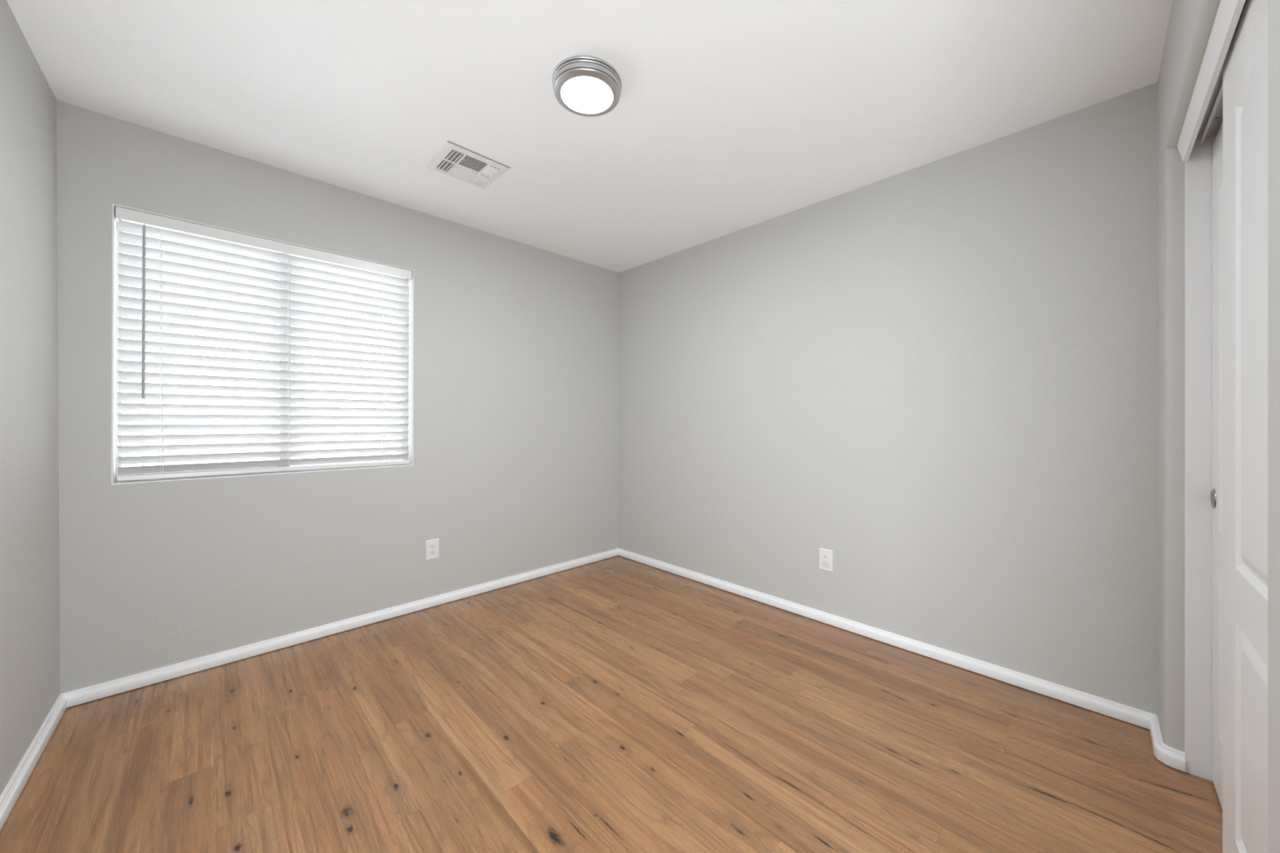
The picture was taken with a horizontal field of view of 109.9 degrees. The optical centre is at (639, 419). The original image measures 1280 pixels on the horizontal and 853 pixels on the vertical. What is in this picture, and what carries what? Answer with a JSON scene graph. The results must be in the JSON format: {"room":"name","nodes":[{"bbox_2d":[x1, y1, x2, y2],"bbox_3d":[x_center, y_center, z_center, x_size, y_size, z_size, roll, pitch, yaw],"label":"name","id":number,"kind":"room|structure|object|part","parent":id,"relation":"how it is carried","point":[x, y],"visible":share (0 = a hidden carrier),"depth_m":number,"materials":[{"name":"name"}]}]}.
{"room":"empty bedroom","nodes":[
{"label":"empty bedroom","id":0,"kind":"room"},
{"bbox_2d":[0,0,60,795],"bbox_3d":[-1.274,-0.060,0.589,0.135,2.440,3.210,0,0,-43],"label":"wall","id":1,"kind":"structure","parent":0,"point":[30,677],"depth_m":1.50,"materials":[{"name":"grey paint"}]},
{"bbox_2d":[0,693,66,831],"bbox_3d":[-1.292,1.128,0.707,0.020,0.056,3.014,0,0,-43],"label":"baseboard","id":2,"kind":"structure","parent":1,"relation":"attached to","point":[14,788],"depth_m":1.47,"materials":[{"name":"white wood"}]},
{"bbox_2d":[56,99,618,693],"bbox_3d":[-1.312,-0.057,2.891,2.999,2.440,0.150,0,0,-44],"label":"wall","id":3,"kind":"structure","parent":0,"point":[513,466],"depth_m":2.43,"materials":[{"name":"grey paint"}]},
{"bbox_2d":[115,218,408,481],"bbox_3d":[-1.882,-0.319,2.393,1.184,1.178,0.060,0,0,-44],"label":"window","id":4,"kind":"structure","parent":3,"relation":"in","point":[117,455],"depth_m":2.15,"materials":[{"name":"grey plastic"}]},
{"bbox_2d":[115,206,411,480],"bbox_3d":[-1.829,-0.322,2.337,1.174,1.170,0.069,0,0,-44],"label":"window blind","id":5,"kind":"object","parent":4,"relation":"attached to","point":[248,255],"visible":1,"depth_m":2.23,"materials":[{"name":"white plastic"}]},
{"bbox_3d":[-2.220,-0.320,2.004,0.010,1.100,0.003,0,0,-44],"label":"lift cord","id":6,"kind":"part","parent":5,"relation":"part of","materials":[{"name":"white fabric"}]},
{"bbox_3d":[-2.155,-0.312,2.025,0.012,1.115,0.043,0,0,-44],"label":"ladder cord","id":7,"kind":"part","parent":5,"relation":"part of","materials":[{"name":"white fabric"}]},
{"bbox_3d":[-1.833,0.253,2.336,1.159,0.020,0.050,0,0,-44],"label":"rail","id":8,"kind":"part","parent":5,"relation":"part of","materials":[{"name":"white plastic"}]},
{"bbox_3d":[-1.832,-0.311,2.338,0.012,1.115,0.043,0,0,-44],"label":"ladder cord","id":9,"kind":"part","parent":5,"relation":"part of","materials":[{"name":"white fabric"}]},
{"bbox_3d":[-1.516,-0.310,2.645,0.012,1.115,0.043,0,0,-44],"label":"ladder cord","id":10,"kind":"part","parent":5,"relation":"part of","materials":[{"name":"white fabric"}]},
{"bbox_2d":[62,548,617,707],"bbox_3d":[-1.250,1.131,2.834,2.984,0.056,0.020,0,0,-44],"label":"baseboard","id":11,"kind":"structure","parent":3,"relation":"attached to","point":[103,690],"depth_m":2.31,"materials":[{"name":"white wood"}]},
{"bbox_2d":[425,538,439,560],"bbox_3d":[-1.293,0.809,2.800,0.079,0.124,0.008,0,0,-44],"label":"electrical outlet","id":12,"kind":"object","parent":3,"relation":"attached to","point":[432,550],"visible":1,"depth_m":2.80,"materials":[{"name":"white plastic"}]},
{"bbox_2d":[430,550,435,555],"bbox_3d":[-1.291,0.828,2.798,0.034,0.027,0.002,0,0,-44],"label":"receptacle","id":13,"kind":"object","parent":12,"relation":"attached to","point":[432,552],"depth_m":2.80,"materials":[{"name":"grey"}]},
{"bbox_2d":[430,544,435,549],"bbox_3d":[-1.291,0.789,2.798,0.034,0.027,0.002,0,0,-44],"label":"receptacle","id":14,"kind":"object","parent":12,"relation":"attached to","point":[432,546],"depth_m":2.80,"materials":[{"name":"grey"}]},
{"bbox_2d":[6,0,1172,272],"bbox_3d":[0.218,-1.326,1.196,3.412,0.100,4.714,0,0,-44],"label":"ceiling","id":15,"kind":"structure","parent":0,"point":[729,116],"depth_m":1.73,"materials":[{"name":"white paint"}]},
{"bbox_2d":[425,140,510,189],"bbox_3d":[-0.868,-1.266,2.265,0.312,0.022,0.290,0,0,-44],"label":"ceiling vent","id":16,"kind":"object","parent":15,"relation":"in","point":[453,160],"visible":1,"depth_m":2.25,"materials":[{"name":"white metal"}]},
{"bbox_2d":[551,55,622,116],"bbox_3d":[-0.200,-1.250,1.701,0.262,0.051,0.262,0,0,-44],"label":"ceiling light","id":17,"kind":"object","parent":15,"relation":"attached to","point":[587,86],"visible":1,"depth_m":1.65,"materials":[{"name":"silver metal"}]},
{"bbox_2d":[560,75,613,113],"bbox_3d":[-0.200,-1.227,1.700,0.196,0.004,0.196,0,0,-44],"label":"diffuser","id":18,"kind":"object","parent":17,"relation":"attached to","point":[579,94],"depth_m":1.69,"materials":[{"name":"white glass"}]},
{"bbox_2d":[0,555,1222,852],"bbox_3d":[0.198,1.164,1.155,3.300,0.001,4.480,0,0,-44],"label":"floor","id":19,"kind":"structure","parent":0,"point":[618,704],"depth_m":1.58,"materials":[{"name":"brown wood"}]},
{"bbox_2d":[618,82,1157,715],"bbox_3d":[1.254,-0.052,2.486,0.120,2.440,4.008,0,0,-44],"label":"wall","id":20,"kind":"structure","parent":0,"point":[939,378],"depth_m":2.19,"materials":[{"name":"grey paint"}]},
{"bbox_2d":[818,547,832,572],"bbox_3d":[1.067,0.806,2.582,0.012,0.124,0.079,0,0,-44],"label":"electrical outlet","id":21,"kind":"object","parent":20,"relation":"attached to","point":[825,556],"visible":1,"depth_m":2.58,"materials":[{"name":"white plastic"}]},
{"bbox_2d":[822,554,828,559],"bbox_3d":[1.066,0.786,2.581,0.002,0.027,0.034,0,0,-44],"label":"receptacle","id":22,"kind":"object","parent":21,"relation":"attached to","point":[824,556],"depth_m":2.58,"materials":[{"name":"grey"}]},
{"bbox_2d":[617,547,1156,729],"bbox_3d":[0.871,1.136,2.777,0.020,0.056,3.058,0,0,-44],"label":"baseboard","id":23,"kind":"structure","parent":20,"relation":"attached to","point":[1111,708],"depth_m":2.19,"materials":[{"name":"white wood"}]},
{"bbox_2d":[1157,0,1279,852],"bbox_3d":[0.880,-0.055,0.555,3.132,2.440,0.115,0,0,-45],"label":"wall","id":24,"kind":"structure","parent":0,"point":[1190,24],"depth_m":1.50,"materials":[{"name":"grey paint"}]},
{"bbox_2d":[1149,715,1185,772],"bbox_3d":[1.849,1.136,1.600,0.060,0.056,0.250,0,0,34],"label":"baseboard","id":25,"kind":"structure","parent":24,"relation":"attached to","point":[1172,757],"depth_m":1.53,"materials":[{"name":"white wood"}]},
{"bbox_2d":[1184,135,1216,782],"bbox_3d":[1.850,0.125,1.457,0.011,2.086,0.105,0,0,-44],"label":"trim","id":26,"kind":"structure","parent":24,"relation":"attached to","point":[1198,167],"depth_m":1.47,"materials":[{"name":"white wood"}]},
{"bbox_2d":[1177,0,1245,161],"bbox_3d":[1.355,-0.890,1.049,1.272,0.058,0.024,0,0,-45],"label":"trim","id":27,"kind":"structure","parent":24,"relation":"attached to","point":[1228,12],"depth_m":1.13,"materials":[{"name":"white wood"}]},
{"bbox_2d":[1195,0,1246,144],"bbox_3d":[1.389,-0.909,1.021,1.259,0.022,0.058,0,0,-45],"label":"door track","id":28,"kind":"object","parent":24,"relation":"attached to","point":[1212,120],"visible":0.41,"depth_m":1.34,"materials":[{"name":"silver metal"}]},
{"bbox_3d":[1.380,-0.908,1.030,1.259,0.020,0.020,0,0,-45],"label":"rail","id":29,"kind":"part","parent":28,"relation":"part of","materials":[{"name":"silver metal"}]},
{"bbox_2d":[1210,121,1222,809],"bbox_3d":[1.587,0.134,1.173,0.758,2.046,0.037,0,0,-45],"label":"door","id":30,"kind":"structure","parent":28,"relation":"hanging from","point":[1216,493],"depth_m":1.39,"materials":[{"name":"white wood"}]},
{"bbox_3d":[1.821,0.250,1.426,0.063,0.063,0.004,0,0,-45],"label":"finger pull","id":31,"kind":"part","parent":30,"relation":"part of","materials":[{"name":"silver metal"}]},
{"bbox_2d":[1222,0,1267,852],"bbox_3d":[1.205,0.133,0.851,0.762,2.046,0.030,0,0,-45],"label":"door","id":32,"kind":"structure","parent":28,"relation":"hanging from","point":[1245,67],"depth_m":0.96,"materials":[{"name":"white wood"}]},
{"label":"outside","id":33,"kind":"structure","parent":0,"visible":0},
{"bbox_2d":[122,437,399,466],"bbox_3d":[-15.010,1.477,15.453,50.000,0.050,36.916,0,0,-44],"label":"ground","id":34,"kind":"structure","parent":33,"point":[385,446],"depth_m":20.36,"materials":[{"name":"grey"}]}
]}

